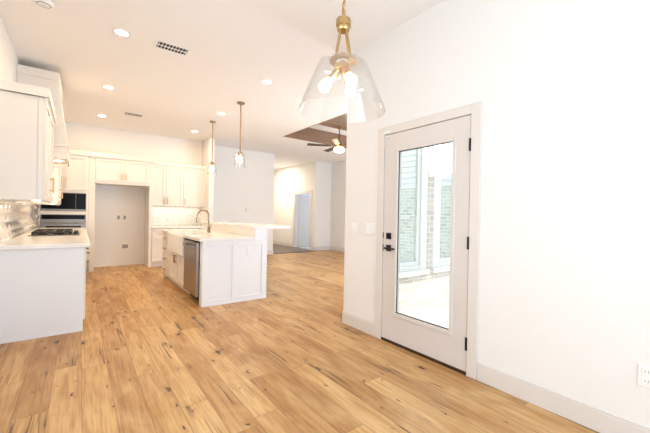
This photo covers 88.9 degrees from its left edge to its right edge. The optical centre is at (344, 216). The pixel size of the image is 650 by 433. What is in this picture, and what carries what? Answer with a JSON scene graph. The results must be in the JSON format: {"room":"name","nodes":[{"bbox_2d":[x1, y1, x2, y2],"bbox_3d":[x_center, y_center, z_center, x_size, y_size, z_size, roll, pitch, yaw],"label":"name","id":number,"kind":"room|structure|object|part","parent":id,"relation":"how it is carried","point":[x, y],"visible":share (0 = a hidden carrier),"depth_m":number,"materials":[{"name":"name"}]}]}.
{"room":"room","nodes":[
{"label":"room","id":0,"kind":"room"},
{"bbox_2d":[0,16,37,204],"bbox_3d":[-2.647,-0.364,2.216,0.120,3.120,11.780,1,0,-39],"label":"wall","id":1,"kind":"structure","parent":0,"point":[9,61],"depth_m":3.52,"materials":[{"name":"paint"}]},
{"bbox_2d":[0,200,38,243],"bbox_3d":[-4.524,0.025,4.666,0.030,0.424,4.140,1,0,-39],"label":"tile backsplash","id":2,"kind":"structure","parent":1,"relation":"attached to","point":[16,218],"depth_m":4.06,"materials":[{"name":"tile"}]},
{"bbox_2d":[0,80,55,203],"bbox_3d":[-3.460,-0.716,3.647,0.391,1.117,1.240,1,0,-39],"label":"upper cabinet","id":3,"kind":"object","parent":1,"relation":"attached to","point":[27,112],"visible":1,"depth_m":3.18,"materials":[{"name":"paint"}]},
{"bbox_3d":[-3.458,-1.226,3.640,0.373,0.097,1.240,1,0,-39],"label":"crown","id":4,"kind":"part","parent":3,"relation":"part of","materials":[{"name":"paint"}]},
{"bbox_3d":[-3.158,-0.673,3.506,0.020,1.008,0.594,1,0,-39],"label":"door","id":5,"kind":"part","parent":3,"relation":"part of","materials":[{"name":"paint"}]},
{"bbox_3d":[-3.534,-0.682,3.974,0.020,1.008,0.594,1,0,-39],"label":"door","id":6,"kind":"part","parent":3,"relation":"part of","materials":[{"name":"paint"}]},
{"bbox_2d":[17,64,69,166],"bbox_3d":[-4.165,-1.323,4.622,0.498,1.105,1.060,1,0,-39],"label":"range hood","id":7,"kind":"object","parent":1,"relation":"attached to","point":[27,75],"visible":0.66,"depth_m":4.29,"materials":[{"name":"paint"}]},
{"bbox_3d":[-4.195,-1.824,4.589,0.396,0.105,1.060,1,0,-39],"label":"crown","id":8,"kind":"part","parent":7,"relation":"part of","materials":[{"name":"paint"}]},
{"bbox_2d":[27,166,62,205],"bbox_3d":[-4.969,-0.750,5.526,0.391,1.117,1.180,1,0,-39],"label":"upper cabinet","id":9,"kind":"object","parent":1,"relation":"attached to","point":[57,170],"visible":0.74,"depth_m":5.18,"materials":[{"name":"paint"}]},
{"bbox_3d":[-4.676,-0.708,5.396,0.020,1.008,0.564,1,0,-39],"label":"door","id":10,"kind":"part","parent":9,"relation":"part of","materials":[{"name":"paint"}]},
{"bbox_3d":[-5.033,-0.716,5.841,0.020,1.008,0.564,1,0,-39],"label":"door","id":11,"kind":"part","parent":9,"relation":"part of","materials":[{"name":"paint"}]},
{"bbox_2d":[65,122,201,266],"bbox_3d":[-5.046,-0.427,7.792,3.360,3.120,0.120,1,0,-39],"label":"wall","id":12,"kind":"structure","parent":0,"point":[110,201],"depth_m":7.64,"materials":[{"name":"paint"}]},
{"bbox_2d":[121,244,128,248],"bbox_3d":[-5.107,0.692,7.681,0.140,0.120,0.009,1,0,-39],"label":"outlet","id":13,"kind":"object","parent":12,"relation":"attached to","point":[123,246],"visible":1,"depth_m":7.68,"materials":[{"name":"white plastic"}]},
{"bbox_2d":[152,206,200,225],"bbox_3d":[-4.271,-0.010,8.335,1.215,0.478,0.011,1,0,-39],"label":"tile backsplash","id":14,"kind":"structure","parent":12,"relation":"attached to","point":[161,215],"depth_m":8.33,"materials":[{"name":"tile"}]},
{"bbox_2d":[152,161,205,206],"bbox_3d":[-4.132,-0.769,8.192,1.198,1.045,0.386,1,0,-39],"label":"upper cabinet","id":15,"kind":"object","parent":12,"relation":"attached to","point":[173,184],"visible":0.94,"depth_m":8.06,"materials":[{"name":"paint"}]},
{"bbox_3d":[-4.391,-0.730,7.799,0.298,0.960,0.020,1,0,-39],"label":"door","id":16,"kind":"part","parent":15,"relation":"part of","materials":[{"name":"paint"}]},
{"bbox_3d":[-4.123,-0.726,8.014,0.380,0.960,0.020,1,0,-39],"label":"door","id":17,"kind":"part","parent":15,"relation":"part of","materials":[{"name":"paint"}]},
{"bbox_3d":[-4.123,-1.248,8.202,1.183,0.087,0.368,1,0,-39],"label":"crown","id":18,"kind":"part","parent":15,"relation":"part of","materials":[{"name":"paint"}]},
{"bbox_3d":[-3.825,-0.721,8.254,0.375,0.960,0.020,1,0,-39],"label":"door","id":19,"kind":"part","parent":15,"relation":"part of","materials":[{"name":"paint"}]},
{"bbox_2d":[201,138,214,225],"bbox_3d":[-3.545,-0.402,8.510,0.120,3.120,0.640,1,0,-39],"label":"wall partition","id":20,"kind":"structure","parent":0,"point":[207,144],"depth_m":8.29,"materials":[{"name":"paint"}]},
{"bbox_2d":[0,0,442,169],"bbox_3d":[-0.102,-1.922,6.937,10.120,0.060,16.400,1,0,-39],"label":"ceiling","id":21,"kind":"structure","parent":0,"point":[235,45],"depth_m":4.03,"materials":[{"name":"paint"}]},
{"bbox_2d":[34,0,53,7],"bbox_3d":[-2.692,-1.908,2.959,0.136,0.038,0.136,1,0,-39],"label":"smoke detector","id":22,"kind":"object","parent":21,"relation":"attached to","point":[43,3],"visible":1,"depth_m":2.95,"materials":[{"name":"white plastic"}]},
{"bbox_2d":[102,85,114,89],"bbox_3d":[-3.566,-1.948,4.989,0.170,0.006,0.170,1,0,-39],"label":"recessed light","id":23,"kind":"object","parent":21,"relation":"in","point":[103,86],"visible":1,"depth_m":4.99,"materials":[{"name":"beige"}]},
{"bbox_2d":[112,28,130,36],"bbox_3d":[-2.332,-1.919,3.453,0.170,0.006,0.170,1,0,-39],"label":"recessed light","id":24,"kind":"object","parent":21,"relation":"in","point":[121,32],"visible":1,"depth_m":3.45,"materials":[{"name":"white plastic"}]},
{"bbox_2d":[124,112,142,116],"bbox_3d":[-4.069,-1.960,6.367,0.300,0.008,0.200,1,0,-39],"label":"ceiling vent","id":25,"kind":"object","parent":21,"relation":"in","point":[125,113],"visible":1,"depth_m":6.36,"materials":[{"name":"white plastic"}]},
{"bbox_2d":[153,39,190,56],"bbox_3d":[-1.964,-1.912,3.762,0.360,0.008,0.220,1,0,-39],"label":"ceiling vent","id":26,"kind":"object","parent":21,"relation":"in","point":[159,44],"visible":1,"depth_m":3.75,"materials":[{"name":"white plastic"}]},
{"bbox_2d":[210,121,215,170],"bbox_3d":[-2.708,-1.395,6.753,0.190,1.089,0.190,1,0,-39],"label":"pendant lamp","id":27,"kind":"object","parent":21,"relation":"hanging from","point":[212,122],"visible":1,"depth_m":6.74,"materials":[{"name":"brown metal"}]},
{"bbox_3d":[-2.705,-1.520,6.752,0.019,0.800,0.019,1,0,-39],"label":"stem","id":28,"kind":"part","parent":27,"relation":"part of","materials":[{"name":"brown metal"}]},
{"bbox_2d":[237,101,244,162],"bbox_3d":[-1.763,-1.373,5.575,0.190,1.089,0.190,1,0,-39],"label":"pendant lamp","id":29,"kind":"object","parent":21,"relation":"hanging from","point":[240,103],"visible":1,"depth_m":5.57,"materials":[{"name":"brown metal"}]},
{"bbox_3d":[-1.760,-1.499,5.575,0.019,0.800,0.019,1,0,-39],"label":"stem","id":30,"kind":"part","parent":29,"relation":"part of","materials":[{"name":"brown metal"}]},
{"bbox_2d":[261,79,272,83],"bbox_3d":[-1.104,-1.900,4.671,0.170,0.006,0.170,1,0,-39],"label":"recessed light","id":31,"kind":"object","parent":21,"relation":"in","point":[264,81],"visible":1,"depth_m":4.65,"materials":[{"name":"beige"}]},
{"bbox_2d":[305,0,381,101],"bbox_3d":[-0.001,-1.173,1.491,0.394,1.397,0.394,1,0,-39],"label":"glass chandelier","id":32,"kind":"object","parent":21,"relation":"hanging from","point":[343,22],"visible":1,"depth_m":1.47,"materials":[{"name":"gold metal"}]},
{"bbox_2d":[319,68,340,92],"bbox_3d":[-0.067,-0.619,1.494,0.088,0.118,0.080,1,0,-39],"label":"bulb","id":33,"kind":"object","parent":32,"relation":"attached to","point":[325,85],"depth_m":1.48,"materials":[{"name":"beige glass"}]},
{"bbox_3d":[-0.030,-0.772,1.468,0.011,0.146,0.043,1,0,41],"label":"arm","id":34,"kind":"part","parent":32,"relation":"part of","materials":[{"name":"gold metal"}]},
{"bbox_3d":[0.003,-1.370,1.490,0.016,0.952,0.022,1,0,6],"label":"chain","id":35,"kind":"part","parent":32,"relation":"part of","materials":[{"name":"gold metal"}]},
{"bbox_3d":[0.012,-0.772,1.516,0.011,0.146,0.043,1,0,41],"label":"arm","id":36,"kind":"part","parent":32,"relation":"part of","materials":[{"name":"gold metal"}]},
{"bbox_3d":[0.015,-0.772,1.471,0.042,0.146,0.011,1,0,41],"label":"arm","id":37,"kind":"part","parent":32,"relation":"part of","materials":[{"name":"gold metal"}]},
{"bbox_2d":[342,72,355,97],"bbox_3d":[0.014,-0.618,1.542,0.098,0.118,0.063,1,0,-39],"label":"bulb","id":38,"kind":"object","parent":32,"relation":"attached to","point":[350,91],"depth_m":1.54,"materials":[{"name":"beige glass"}]},
{"bbox_2d":[342,65,356,86],"bbox_3d":[0.013,-0.618,1.443,0.051,0.118,0.101,1,0,-39],"label":"bulb","id":39,"kind":"object","parent":32,"relation":"attached to","point":[350,79],"depth_m":1.42,"materials":[{"name":"beige glass"}]},
{"bbox_2d":[213,145,274,249],"bbox_3d":[-3.063,-0.396,9.666,2.080,3.120,0.120,1,0,-39],"label":"wall","id":40,"kind":"structure","parent":0,"point":[249,184],"depth_m":9.67,"materials":[{"name":"paint"}]},
{"bbox_2d":[273,162,313,249],"bbox_3d":[-2.239,-0.392,13.112,0.120,3.120,3.740,1,0,-39],"label":"wall","id":41,"kind":"structure","parent":0,"point":[288,180],"depth_m":13.02,"materials":[{"name":"paint"}]},
{"bbox_2d":[273,240,291,246],"bbox_3d":[-2.752,1.087,13.612,0.015,0.140,2.360,1,0,-39],"label":"baseboard","id":42,"kind":"structure","parent":41,"relation":"attached to","point":[274,242],"depth_m":13.27,"materials":[{"name":"paint"}]},
{"bbox_2d":[292,190,311,249],"bbox_3d":[-1.540,0.124,12.214,0.140,2.120,1.310,1,0,-39],"label":"trim","id":43,"kind":"structure","parent":41,"relation":"attached to","point":[295,194],"depth_m":12.60,"materials":[{"name":"paint"}]},
{"bbox_2d":[0,244,598,432],"bbox_3d":[-0.930,1.265,6.331,7.990,0.100,16.200,1,0,-39],"label":"floor","id":44,"kind":"structure","parent":0,"point":[146,357],"depth_m":2.59,"materials":[{"name":"brown wood"}]},
{"bbox_2d":[0,247,89,343],"bbox_3d":[-3.308,0.742,3.687,0.716,0.874,1.130,1,0,-39],"label":"base cabinet","id":45,"kind":"object","parent":44,"relation":"on","point":[85,248],"depth_m":3.24,"materials":[{"name":"paint"}]},
{"bbox_3d":[-2.984,0.749,3.241,0.662,0.874,0.028,1,0,-39],"label":"end panel","id":46,"kind":"part","parent":45,"relation":"part of","materials":[{"name":"white wood"}]},
{"bbox_2d":[0,227,90,249],"bbox_3d":[-4.231,0.263,4.845,0.713,0.040,4.155,1,0,-39],"label":"countertop","id":47,"kind":"structure","parent":45,"relation":"on","point":[23,241],"depth_m":3.52,"materials":[{"name":"white stone"}]},
{"bbox_2d":[28,228,79,235],"bbox_3d":[-4.078,0.217,4.681,0.510,0.057,0.960,1,0,-39],"label":"gas cooktop","id":48,"kind":"object","parent":47,"relation":"in","point":[39,232],"visible":1,"depth_m":4.43,"materials":[{"name":"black metal"}]},
{"bbox_3d":[-4.079,0.241,4.681,0.510,0.010,0.960,1,0,-39],"label":"plate","id":49,"kind":"part","parent":48,"relation":"part of","materials":[{"name":"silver metal"}]},
{"bbox_3d":[-2.904,0.786,3.679,0.020,0.570,0.544,1,0,-39],"label":"door","id":50,"kind":"part","parent":45,"relation":"part of","materials":[{"name":"paint"}]},
{"bbox_3d":[-2.897,0.409,3.678,0.020,0.175,0.544,1,0,-39],"label":"drawer","id":51,"kind":"part","parent":45,"relation":"part of","materials":[{"name":"paint"}]},
{"bbox_2d":[38,150,88,270],"bbox_3d":[-5.721,-0.104,6.744,0.756,2.455,0.674,1,0,-39],"label":"tall cabinet","id":52,"kind":"object","parent":44,"relation":"on","point":[74,178],"visible":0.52,"depth_m":6.63,"materials":[{"name":"paint"}]},
{"bbox_3d":[-6.020,-0.114,6.541,0.035,2.265,0.616,1,0,-39],"label":"panel","id":53,"kind":"part","parent":52,"relation":"part of","materials":[{"name":"paint"}]},
{"bbox_3d":[-5.675,-0.880,6.396,0.365,0.700,0.020,1,0,-39],"label":"door","id":54,"kind":"part","parent":52,"relation":"part of","materials":[{"name":"paint"}]},
{"bbox_2d":[40,214,85,227],"bbox_3d":[-5.702,0.264,6.713,0.689,0.610,0.624,1,0,-39],"label":"oven","id":55,"kind":"object","parent":52,"relation":"in","point":[47,220],"visible":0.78,"depth_m":6.50,"materials":[{"name":"silver metal"}]},
{"bbox_3d":[-5.546,0.325,6.518,0.689,0.485,0.023,1,0,-39],"label":"oven door","id":56,"kind":"part","parent":55,"relation":"part of","materials":[{"name":"silver metal"}]},
{"bbox_3d":[-5.519,0.128,6.489,0.605,0.024,0.050,1,0,-39],"label":"handle","id":57,"kind":"part","parent":55,"relation":"part of","materials":[{"name":"silver metal"}]},
{"bbox_3d":[-5.543,0.020,6.521,0.689,0.115,0.013,1,0,-39],"label":"control panel","id":58,"kind":"part","parent":55,"relation":"part of","materials":[{"name":"silver metal"}]},
{"bbox_2d":[40,192,85,210],"bbox_3d":[-5.671,-0.294,6.686,0.689,0.364,0.490,1,0,-39],"label":"microwave","id":59,"kind":"object","parent":52,"relation":"in","point":[70,201],"visible":0.82,"depth_m":6.58,"materials":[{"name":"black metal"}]},
{"bbox_3d":[-5.598,-0.305,6.473,0.510,0.313,0.011,1,0,-39],"label":"glass door","id":60,"kind":"part","parent":59,"relation":"part of","materials":[{"name":"black glass"}]},
{"bbox_3d":[-5.337,-0.301,6.683,0.152,0.313,0.011,1,0,-39],"label":"control panel","id":61,"kind":"part","parent":59,"relation":"part of","materials":[{"name":"black glass"}]},
{"bbox_3d":[-5.702,-0.077,6.721,0.687,0.066,0.502,1,0,-39],"label":"shelf rail","id":62,"kind":"part","parent":52,"relation":"part of","materials":[{"name":"paint"}]},
{"bbox_3d":[-5.383,-0.875,6.630,0.371,0.700,0.020,1,0,-39],"label":"door","id":63,"kind":"part","parent":52,"relation":"part of","materials":[{"name":"paint"}]},
{"bbox_3d":[-5.704,-1.281,6.747,0.756,0.102,0.656,1,0,-39],"label":"crown","id":64,"kind":"part","parent":52,"relation":"part of","materials":[{"name":"paint"}]},
{"bbox_3d":[-5.458,-0.105,6.993,0.034,2.265,0.616,1,0,-39],"label":"panel","id":65,"kind":"part","parent":52,"relation":"part of","materials":[{"name":"paint"}]},
{"bbox_2d":[87,152,153,271],"bbox_3d":[-4.974,-0.092,7.344,1.156,2.455,0.674,1,0,-39],"label":"refrigerator surround","id":66,"kind":"object","parent":44,"relation":"on","point":[106,169],"visible":0.96,"depth_m":7.09,"materials":[{"name":"paint"}]},
{"bbox_3d":[-5.402,-0.054,7.038,0.108,2.365,0.616,1,0,-39],"label":"panel","id":67,"kind":"part","parent":66,"relation":"part of","materials":[{"name":"paint"}]},
{"bbox_3d":[-4.952,-0.981,6.975,0.484,0.475,0.020,1,0,-39],"label":"door","id":68,"kind":"part","parent":66,"relation":"part of","materials":[{"name":"paint"}]},
{"bbox_3d":[-4.958,-1.268,7.347,1.156,0.102,0.656,1,0,-39],"label":"crown","id":69,"kind":"part","parent":66,"relation":"part of","materials":[{"name":"paint"}]},
{"bbox_3d":[-4.574,-0.975,7.278,0.476,0.475,0.020,1,0,-39],"label":"door","id":70,"kind":"part","parent":66,"relation":"part of","materials":[{"name":"paint"}]},
{"bbox_3d":[-4.580,-0.041,7.699,0.056,2.365,0.616,1,0,-39],"label":"panel","id":71,"kind":"part","parent":66,"relation":"part of","materials":[{"name":"paint"}]},
{"bbox_2d":[162,232,173,281],"bbox_3d":[-3.041,0.738,6.319,0.768,0.874,0.616,1,0,-39],"label":"base cabinet","id":72,"kind":"object","parent":44,"relation":"on","point":[165,253],"visible":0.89,"depth_m":6.11,"materials":[{"name":"paint"}]},
{"bbox_3d":[-3.297,0.396,6.109,0.020,0.180,0.610,1,0,-39],"label":"drawer","id":73,"kind":"part","parent":72,"relation":"part of","materials":[{"name":"paint"}]},
{"bbox_3d":[-3.301,0.584,6.109,0.020,0.185,0.610,1,0,-39],"label":"drawer","id":74,"kind":"part","parent":72,"relation":"part of","materials":[{"name":"paint"}]},
{"bbox_3d":[-3.304,0.773,6.110,0.020,0.185,0.610,1,0,-39],"label":"drawer","id":75,"kind":"part","parent":72,"relation":"part of","materials":[{"name":"paint"}]},
{"bbox_3d":[-3.308,0.964,6.110,0.020,0.185,0.610,1,0,-39],"label":"drawer","id":76,"kind":"part","parent":72,"relation":"part of","materials":[{"name":"paint"}]},
{"bbox_2d":[151,228,202,266],"bbox_3d":[-4.083,0.713,8.085,1.214,0.874,0.656,1,0,-39],"label":"base cabinet","id":77,"kind":"object","parent":44,"relation":"on","point":[157,235],"visible":0.16,"depth_m":7.57,"materials":[{"name":"paint"}]},
{"bbox_3d":[-4.220,0.775,7.617,0.400,0.517,0.020,1,0,-39],"label":"door","id":78,"kind":"part","parent":77,"relation":"part of","materials":[{"name":"paint"}]},
{"bbox_3d":[-4.213,0.399,7.616,0.400,0.220,0.020,1,0,-39],"label":"drawer","id":79,"kind":"part","parent":77,"relation":"part of","materials":[{"name":"paint"}]},
{"bbox_2d":[152,226,202,228],"bbox_3d":[-4.082,0.255,8.093,1.218,0.040,0.633,1,0,-39],"label":"countertop","id":80,"kind":"structure","parent":77,"relation":"on","point":[153,227],"depth_m":7.82,"materials":[{"name":"white stone"}]},
{"bbox_2d":[169,251,189,293],"bbox_3d":[-2.502,0.898,5.645,0.768,0.580,1.110,1,0,-39],"label":"base cabinet","id":81,"kind":"object","parent":44,"relation":"on","point":[176,262],"visible":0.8,"depth_m":5.40,"materials":[{"name":"paint"}]},
{"bbox_3d":[-2.936,0.835,5.650,0.020,0.460,0.547,1,0,-39],"label":"door","id":82,"kind":"part","parent":81,"relation":"part of","materials":[{"name":"paint"}]},
{"bbox_3d":[-2.590,0.842,5.219,0.020,0.460,0.547,1,0,-39],"label":"door","id":83,"kind":"part","parent":81,"relation":"part of","materials":[{"name":"paint"}]},
{"bbox_2d":[182,238,199,300],"bbox_3d":[-1.957,0.766,4.933,0.754,0.868,0.670,1,0,-39],"label":"dishwasher","id":84,"kind":"object","parent":44,"relation":"on","point":[191,247],"visible":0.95,"depth_m":4.63,"materials":[{"name":"silver metal"}]},
{"bbox_2d":[163,229,266,306],"bbox_3d":[-2.331,0.676,5.658,0.921,1.030,2.578,1,0,-39],"label":"kitchen island","id":85,"kind":"object","parent":44,"relation":"on","point":[228,275],"visible":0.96,"depth_m":4.63,"materials":[{"name":"paint"}]},
{"bbox_2d":[161,229,255,241],"bbox_3d":[-2.413,0.294,5.582,0.772,0.040,2.622,1,0,-39],"label":"countertop","id":86,"kind":"structure","parent":85,"relation":"on","point":[213,235],"depth_m":4.88,"materials":[{"name":"white stone"}]},
{"bbox_2d":[167,232,201,255],"bbox_3d":[-2.622,0.446,5.547,0.440,0.310,1.060,1,0,-39],"label":"farmhouse sink","id":87,"kind":"object","parent":86,"relation":"in","point":[175,239],"visible":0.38,"depth_m":5.40,"materials":[{"name":"white ceramic"}]},
{"bbox_2d":[196,210,211,231],"bbox_3d":[-2.414,0.078,5.656,0.248,0.392,0.120,1,0,-39],"label":"faucet","id":88,"kind":"object","parent":86,"relation":"on","point":[209,226],"visible":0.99,"depth_m":5.72,"materials":[{"name":"metal"}]},
{"bbox_2d":[203,224,254,236],"bbox_3d":[-2.122,0.222,5.822,0.019,0.113,2.530,1,0,-39],"label":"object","id":89,"kind":"structure","parent":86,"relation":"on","point":[227,229],"depth_m":5.49,"materials":[{"name":"white stone"}]},
{"bbox_3d":[-1.536,0.772,4.666,0.921,0.874,0.032,1,0,-39],"label":"panel","id":90,"kind":"part","parent":85,"relation":"part of","materials":[{"name":"paint"}]},
{"bbox_2d":[201,221,290,228],"bbox_3d":[-1.915,0.146,6.032,0.628,0.041,2.600,1,0,-39],"label":"bar","id":91,"kind":"object","parent":85,"relation":"on","point":[231,224],"visible":1,"depth_m":5.32,"materials":[{"name":"white stone"}]},
{"bbox_2d":[247,247,252,254],"bbox_3d":[-1.377,0.503,4.786,0.088,0.118,0.010,1,0,-39],"label":"outlet","id":92,"kind":"object","parent":85,"relation":"attached to","point":[249,249],"visible":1,"depth_m":4.78,"materials":[{"name":"white plastic"}]},
{"bbox_2d":[273,251,313,253],"bbox_3d":[-1.637,1.191,10.893,1.720,0.032,0.080,1,0,-39],"label":"trim","id":93,"kind":"structure","parent":44,"relation":"on","point":[304,251],"depth_m":10.79,"materials":[{"name":"brown wood"}]},
{"bbox_2d":[297,161,331,246],"bbox_3d":[-0.781,-0.366,13.436,2.800,3.120,2.660,1,0,-39],"label":"wall","id":94,"kind":"structure","parent":0,"point":[322,171],"depth_m":11.71,"materials":[{"name":"paint"}]},
{"bbox_2d":[297,195,309,246],"bbox_3d":[-1.410,0.169,12.979,0.940,2.010,0.131,1,0,-39],"label":"door","id":95,"kind":"structure","parent":94,"relation":"in","point":[303,200],"depth_m":12.86,"materials":[{"name":"paint"}]},
{"bbox_2d":[312,246,329,250],"bbox_3d":[-0.842,1.129,11.777,0.695,0.140,0.135,1,0,-39],"label":"baseboard","id":96,"kind":"structure","parent":94,"relation":"attached to","point":[320,247],"depth_m":11.69,"materials":[{"name":"paint"}]},
{"bbox_2d":[309,124,346,135],"bbox_3d":[0.440,-2.255,7.866,3.120,0.060,2.740,1,0,-39],"label":"ceiling","id":97,"kind":"structure","parent":0,"point":[319,127],"depth_m":8.53,"materials":[{"name":"paint"}]},
{"bbox_2d":[283,113,346,146],"bbox_3d":[0.436,-2.054,7.867,2.918,0.341,2.538,1,0,-39],"label":"trim","id":98,"kind":"structure","parent":97,"relation":"attached to","point":[306,134],"depth_m":8.53,"materials":[{"name":"brown wood"}]},
{"bbox_2d":[318,116,346,130],"bbox_3d":[0.393,-2.120,7.921,2.876,0.209,0.280,1,0,-39],"label":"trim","id":99,"kind":"structure","parent":97,"relation":"attached to","point":[339,121],"depth_m":7.35,"materials":[{"name":"brown wood"}]},
{"bbox_2d":[307,127,345,152],"bbox_3d":[-0.123,-1.734,7.530,1.388,0.579,1.396,1,0,-39],"label":"ceiling fan","id":100,"kind":"object","parent":99,"relation":"hanging from","point":[338,147],"visible":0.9,"depth_m":7.42,"materials":[{"name":"brown metal"}]},
{"bbox_3d":[-0.580,-1.601,7.410,0.530,0.030,0.136,1,0,-11],"label":"blade","id":101,"kind":"part","parent":100,"relation":"part of","materials":[{"name":"brown wood"}]},
{"bbox_3d":[-0.190,-1.592,7.044,0.136,0.030,0.530,1,0,7],"label":"blade","id":102,"kind":"part","parent":100,"relation":"part of","materials":[{"name":"brown wood"}]},
{"bbox_3d":[-0.133,-1.614,7.495,0.220,0.140,0.220,1,0,-39],"label":"motor","id":103,"kind":"part","parent":100,"relation":"part of","materials":[{"name":"gold metal"}]},
{"bbox_3d":[-0.135,-1.494,7.496,0.250,0.099,0.250,1,0,-39],"label":"lamp shade","id":104,"kind":"part","parent":100,"relation":"part of","materials":[{"name":"beige glass"}]},
{"bbox_2d":[330,161,345,247],"bbox_3d":[1.612,-0.307,9.401,0.120,3.120,6.630,1,0,-39],"label":"wall","id":105,"kind":"structure","parent":0,"point":[338,175],"depth_m":11.61,"materials":[{"name":"paint"}]},
{"bbox_2d":[330,246,344,251],"bbox_3d":[1.531,1.181,9.364,0.015,0.140,6.630,1,0,-39],"label":"baseboard","id":106,"kind":"structure","parent":105,"relation":"attached to","point":[340,249],"depth_m":11.59,"materials":[{"name":"paint"}]},
{"bbox_2d":[399,146,449,316],"bbox_3d":[2.237,-0.372,5.367,5.000,3.540,0.078,1,0,-39],"label":"wall","id":107,"kind":"structure","parent":0,"point":[425,293],"depth_m":4.43,"materials":[{"name":"brick"}]},
{"bbox_2d":[399,147,428,277],"bbox_3d":[0.769,-0.179,4.148,0.850,1.855,0.110,1,0,-39],"label":"window","id":108,"kind":"structure","parent":107,"relation":"in","point":[414,176],"depth_m":4.30,"materials":[{"name":"white plastic"}]},
{"bbox_3d":[0.754,-0.186,4.191,0.460,1.560,0.006,1,0,-39],"label":"pane","id":109,"kind":"part","parent":108,"relation":"part of","materials":[{"name":"white"}]},
{"bbox_3d":[0.758,-0.186,4.187,0.560,1.640,0.035,1,0,-39],"label":"sash","id":110,"kind":"part","parent":108,"relation":"part of","materials":[{"name":"white plastic"}]},
{"bbox_3d":[0.770,0.722,4.128,0.850,0.055,0.052,1,0,-39],"label":"sill","id":111,"kind":"part","parent":108,"relation":"part of","materials":[{"name":"white plastic"}]},
{"bbox_2d":[431,143,451,272],"bbox_3d":[1.531,-0.166,4.760,0.895,1.855,0.110,1,0,-39],"label":"window","id":112,"kind":"structure","parent":107,"relation":"in","point":[443,153],"depth_m":4.68,"materials":[{"name":"glass"}]},
{"bbox_3d":[1.532,0.734,4.740,0.895,0.055,0.052,1,0,-39],"label":"sill","id":113,"kind":"part","parent":112,"relation":"part of","materials":[{"name":"white plastic"}]},
{"bbox_3d":[1.520,-0.174,4.799,0.605,1.640,0.035,1,0,-39],"label":"sash","id":114,"kind":"part","parent":112,"relation":"part of","materials":[{"name":"white plastic"}]},
{"bbox_3d":[1.516,-0.174,4.803,0.505,1.560,0.006,1,0,-39],"label":"pane","id":115,"kind":"part","parent":112,"relation":"part of","materials":[{"name":"white"}]},
{"bbox_2d":[343,0,649,427],"bbox_3d":[1.840,-0.278,1.723,0.180,3.120,5.630,1,0,-39],"label":"wall","id":116,"kind":"structure","parent":0,"point":[563,86],"depth_m":2.20,"materials":[{"name":"paint"}]},
{"bbox_2d":[352,223,356,233],"bbox_3d":[0.105,0.133,3.723,0.010,0.120,0.074,1,0,-39],"label":"light switch","id":117,"kind":"object","parent":116,"relation":"attached to","point":[354,225],"visible":1,"depth_m":3.71,"materials":[{"name":"white plastic"}]},
{"bbox_2d":[366,224,370,234],"bbox_3d":[0.251,0.136,3.541,0.010,0.120,0.074,1,0,-39],"label":"light switch","id":118,"kind":"object","parent":116,"relation":"attached to","point":[368,226],"visible":1,"depth_m":3.53,"materials":[{"name":"white plastic"}]},
{"bbox_2d":[371,224,375,234],"bbox_3d":[0.297,0.137,3.484,0.010,0.120,0.074,1,0,-39],"label":"light switch","id":119,"kind":"object","parent":116,"relation":"attached to","point":[373,226],"visible":1,"depth_m":3.47,"materials":[{"name":"white plastic"}]},
{"bbox_2d":[381,337,465,374],"bbox_3d":[0.734,1.244,3.051,0.182,0.026,0.953,1,0,-39],"label":"threshold","id":120,"kind":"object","parent":116,"relation":"attached to","point":[382,338],"depth_m":2.92,"materials":[{"name":"brown metal"}]},
{"bbox_2d":[382,115,470,371],"bbox_3d":[0.681,0.208,2.988,0.112,2.041,0.964,1,0,-39],"label":"door","id":121,"kind":"structure","parent":116,"relation":"in","point":[448,346],"depth_m":2.86,"materials":[{"name":"paint"}]},
{"bbox_3d":[0.441,0.314,3.246,0.062,0.063,0.150,1,0,-39],"label":"lever handle","id":122,"kind":"part","parent":121,"relation":"part of","materials":[{"name":"black metal"}]},
{"bbox_3d":[0.709,0.158,2.996,0.060,1.646,0.668,1,0,-39],"label":"glazing frame","id":123,"kind":"part","parent":121,"relation":"part of","materials":[{"name":"paint"}]},
{"bbox_2d":[374,101,482,379],"bbox_3d":[0.751,0.180,3.047,0.188,2.155,1.130,1,0,-39],"label":"trim","id":124,"kind":"structure","parent":116,"relation":"attached to","point":[475,110],"depth_m":2.60,"materials":[{"name":"paint"}]},
{"bbox_2d":[341,311,649,432],"bbox_3d":[1.850,1.214,1.845,0.415,0.135,5.525,1,0,-39],"label":"baseboard","id":125,"kind":"structure","parent":116,"relation":"attached to","point":[601,421],"depth_m":2.16,"materials":[{"name":"paint"}]},
{"bbox_2d":[638,363,649,387],"bbox_3d":[1.640,0.870,1.798,0.009,0.120,0.074,1,0,-39],"label":"outlet","id":126,"kind":"object","parent":116,"relation":"attached to","point":[643,370],"visible":1,"depth_m":1.80,"materials":[{"name":"white plastic"}]},
{"bbox_2d":[642,368,649,375],"bbox_3d":[1.639,0.844,1.796,0.003,0.034,0.036,1,0,-39],"label":"receptacle","id":127,"kind":"object","parent":126,"relation":"attached to","point":[645,371],"depth_m":1.80,"materials":[{"name":"grey plastic"}]},
{"bbox_2d":[642,377,649,385],"bbox_3d":[1.637,0.896,1.796,0.003,0.034,0.036,1,0,-39],"label":"receptacle","id":128,"kind":"object","parent":126,"relation":"attached to","point":[645,380],"depth_m":1.80,"materials":[{"name":"grey plastic"}]},
{"label":"outside","id":129,"kind":"structure","parent":0,"visible":0},
{"bbox_2d":[413,307,448,327],"bbox_3d":[10.746,1.526,1.442,13.400,0.090,16.750,1,0,-39],"label":"ground","id":130,"kind":"structure","parent":129,"point":[440,317],"depth_m":4.24,"materials":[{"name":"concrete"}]}
]}

